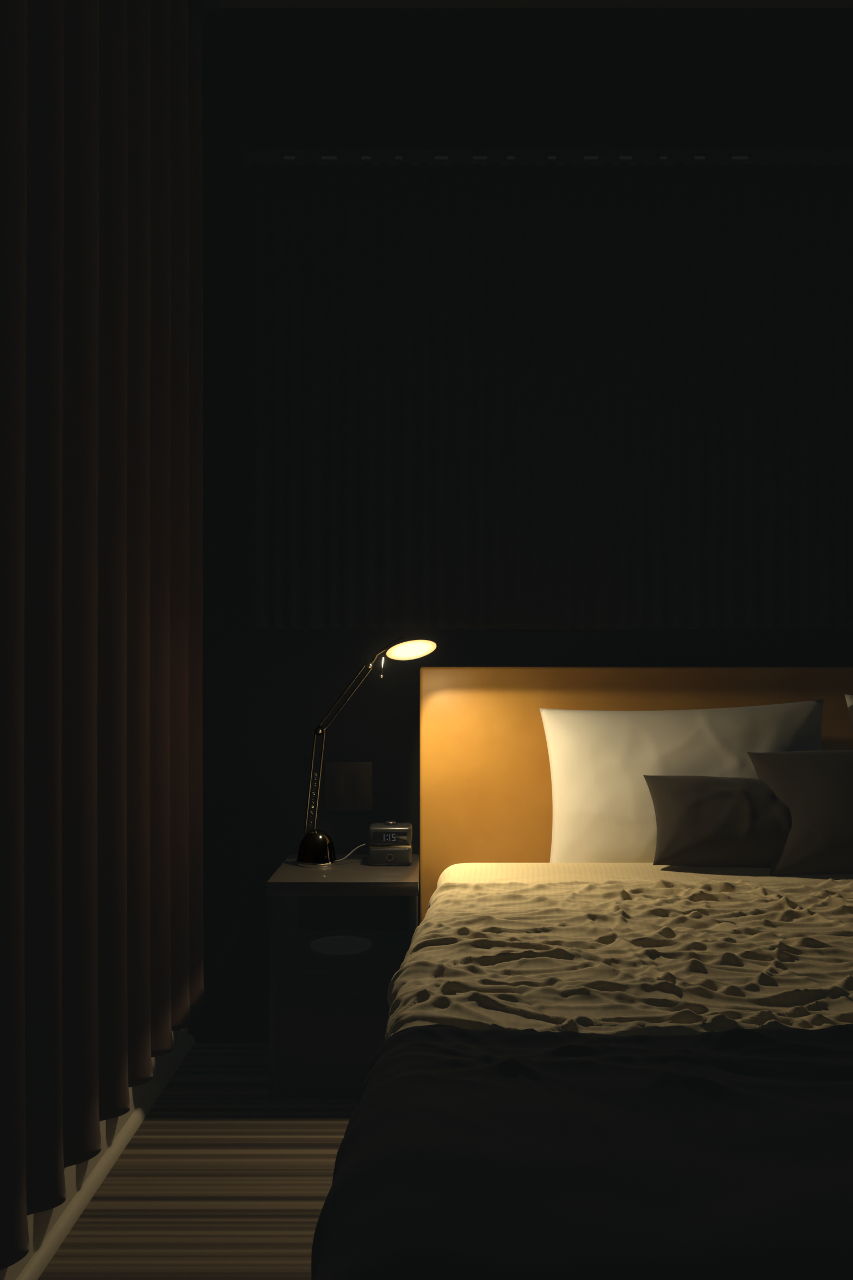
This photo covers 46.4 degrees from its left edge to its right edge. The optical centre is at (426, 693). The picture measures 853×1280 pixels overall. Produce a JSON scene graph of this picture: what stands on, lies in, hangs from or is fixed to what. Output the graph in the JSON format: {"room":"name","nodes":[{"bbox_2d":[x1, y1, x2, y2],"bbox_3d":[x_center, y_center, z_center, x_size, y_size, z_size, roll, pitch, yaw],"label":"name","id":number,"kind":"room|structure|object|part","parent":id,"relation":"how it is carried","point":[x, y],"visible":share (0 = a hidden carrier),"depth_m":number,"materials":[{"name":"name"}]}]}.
{"room":"bedroom","nodes":[
{"label":"bedroom","id":0,"kind":"room"},
{"bbox_2d":[37,1042,359,1279],"bbox_3d":[1.300,1.050,0.710,4.200,0.100,4.500,0,0,0],"label":"floor","id":1,"kind":"structure","parent":0,"point":[220,1179],"depth_m":2.02,"materials":[{"name":"wood"}]},
{"bbox_2d":[266,854,419,1100],"bbox_3d":[-0.206,0.730,2.646,0.372,0.540,0.420,0,0,0],"label":"nightstand","id":2,"kind":"object","parent":1,"relation":"on","point":[339,934],"visible":0.88,"depth_m":2.45,"materials":[{"name":"grey wood"}]},
{"bbox_2d":[296,635,437,867],"bbox_3d":[-0.158,0.155,2.629,0.413,0.609,0.148,0,0,30],"label":"desk lamp","id":3,"kind":"object","parent":2,"relation":"on","point":[317,847],"visible":1,"depth_m":2.65,"materials":[{"name":"grey metal"}]},
{"bbox_2d":[368,820,412,865],"bbox_3d":[-0.098,0.403,2.705,0.116,0.112,0.109,0,0,0],"label":"alarm clock","id":4,"kind":"object","parent":2,"relation":"on","point":[390,842],"visible":1,"depth_m":2.65,"materials":[{"name":"black plastic"}]},
{"bbox_2d":[311,666,852,1279],"bbox_3d":[0.993,0.462,1.748,2.189,1.077,2.217,0,0,0],"label":"bed","id":5,"kind":"object","parent":1,"relation":"on","point":[618,1044],"visible":1,"depth_m":1.43,"materials":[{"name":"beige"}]},
{"bbox_2d":[384,862,852,1041],"bbox_3d":[1.011,0.628,1.634,2.153,0.454,1.882,0,0,0],"label":"duvet","id":6,"kind":"object","parent":5,"relation":"on","point":[499,952],"depth_m":1.63,"materials":[{"name":"beige fabric"}]},
{"bbox_3d":[0.981,0.362,2.828,1.999,0.877,0.056,0,0,0],"label":"headboard","id":7,"kind":"part","parent":5,"relation":"part of","materials":[{"name":"leather"}]},
{"bbox_2d":[539,699,823,862],"bbox_3d":[0.689,0.262,2.632,0.760,0.500,0.182,-2,-17,6],"label":"pillow","id":8,"kind":"object","parent":5,"relation":"on","point":[599,760],"depth_m":2.61,"materials":[{"name":"white fabric"}]},
{"bbox_2d":[643,774,792,868],"bbox_3d":[0.841,0.314,2.462,0.580,0.260,0.142,2,-38,2],"label":"pillow","id":9,"kind":"object","parent":5,"relation":"on","point":[694,821],"depth_m":2.41,"materials":[{"name":"grey fabric"}]},
{"bbox_2d":[747,750,852,876],"bbox_3d":[1.165,0.274,2.413,0.700,0.350,0.170,-2,-36,6],"label":"pillow","id":10,"kind":"object","parent":5,"relation":"on","point":[804,800],"depth_m":2.38,"materials":[{"name":"grey fabric"}]},
{"bbox_2d":[845,694,852,730],"bbox_3d":[1.503,0.260,2.629,0.760,0.500,0.164,3,-14,1],"label":"pillow","id":11,"kind":"object","parent":5,"relation":"on","point":[849,698],"depth_m":2.69,"materials":[{"name":"white fabric"}]},
{"bbox_2d":[188,8,852,1042],"bbox_3d":[1.300,-0.485,2.910,4.200,2.970,0.100,0,0,0],"label":"wall","id":12,"kind":"structure","parent":0,"point":[273,79],"depth_m":2.86,"materials":[{"name":"black paint"}]},
{"bbox_2d":[195,1002,268,1043],"bbox_3d":[1.319,0.943,2.852,3.958,0.115,0.015,0,0,0],"label":"baseboard","id":13,"kind":"structure","parent":12,"relation":"attached to","point":[216,1022],"depth_m":2.84,"materials":[{"name":"black"}]},
{"bbox_2d":[324,761,372,810],"bbox_3d":[-0.224,0.266,2.854,0.137,0.141,0.012,0,0,0],"label":"switch plate","id":14,"kind":"object","parent":12,"relation":"attached to","point":[349,785],"visible":1,"depth_m":2.85,"materials":[{"name":"black plastic"}]},
{"bbox_2d":[241,150,852,629],"bbox_3d":[1.375,-0.858,2.821,3.790,1.345,0.049,0,0,0],"label":"window blind","id":15,"kind":"object","parent":12,"relation":"attached to","point":[489,389],"visible":1,"depth_m":2.82,"materials":[{"name":"black fabric"}]},
{"bbox_3d":[1.375,-1.515,2.821,3.790,0.030,0.049,0,0,0],"label":"rail","id":16,"kind":"part","parent":15,"relation":"part of","materials":[{"name":"black metal"}]},
{"bbox_2d":[220,0,852,8],"bbox_3d":[1.300,-2.020,0.710,4.200,0.100,4.500,0,0,0],"label":"ceiling","id":17,"kind":"structure","parent":0,"point":[225,4],"depth_m":2.84,"materials":[{"name":"brown paint"}]},
{"bbox_3d":[-0.750,-0.485,0.710,0.100,2.970,4.300,0,0,0],"label":"wall","id":18,"kind":"structure","parent":0,"visible":0},
{"bbox_2d":[0,1026,195,1279],"bbox_3d":[-0.681,0.943,0.710,0.035,0.115,4.296,0,0,0],"label":"baseboard","id":19,"kind":"structure","parent":18,"relation":"attached to","point":[48,1229],"depth_m":2.01,"materials":[{"name":"beige wood"}]},
{"bbox_2d":[0,0,220,1270],"bbox_3d":[-0.625,-0.540,0.685,0.110,2.780,4.150,0,0,0],"label":"curtain","id":20,"kind":"object","parent":18,"relation":"hanging from","point":[102,921],"visible":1,"depth_m":1.83,"materials":[{"name":"brown fabric"}]},
{"bbox_3d":[-0.625,-1.915,0.685,0.110,0.030,4.150,0,0,0],"label":"rail","id":21,"kind":"part","parent":20,"relation":"part of","materials":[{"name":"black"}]}
]}

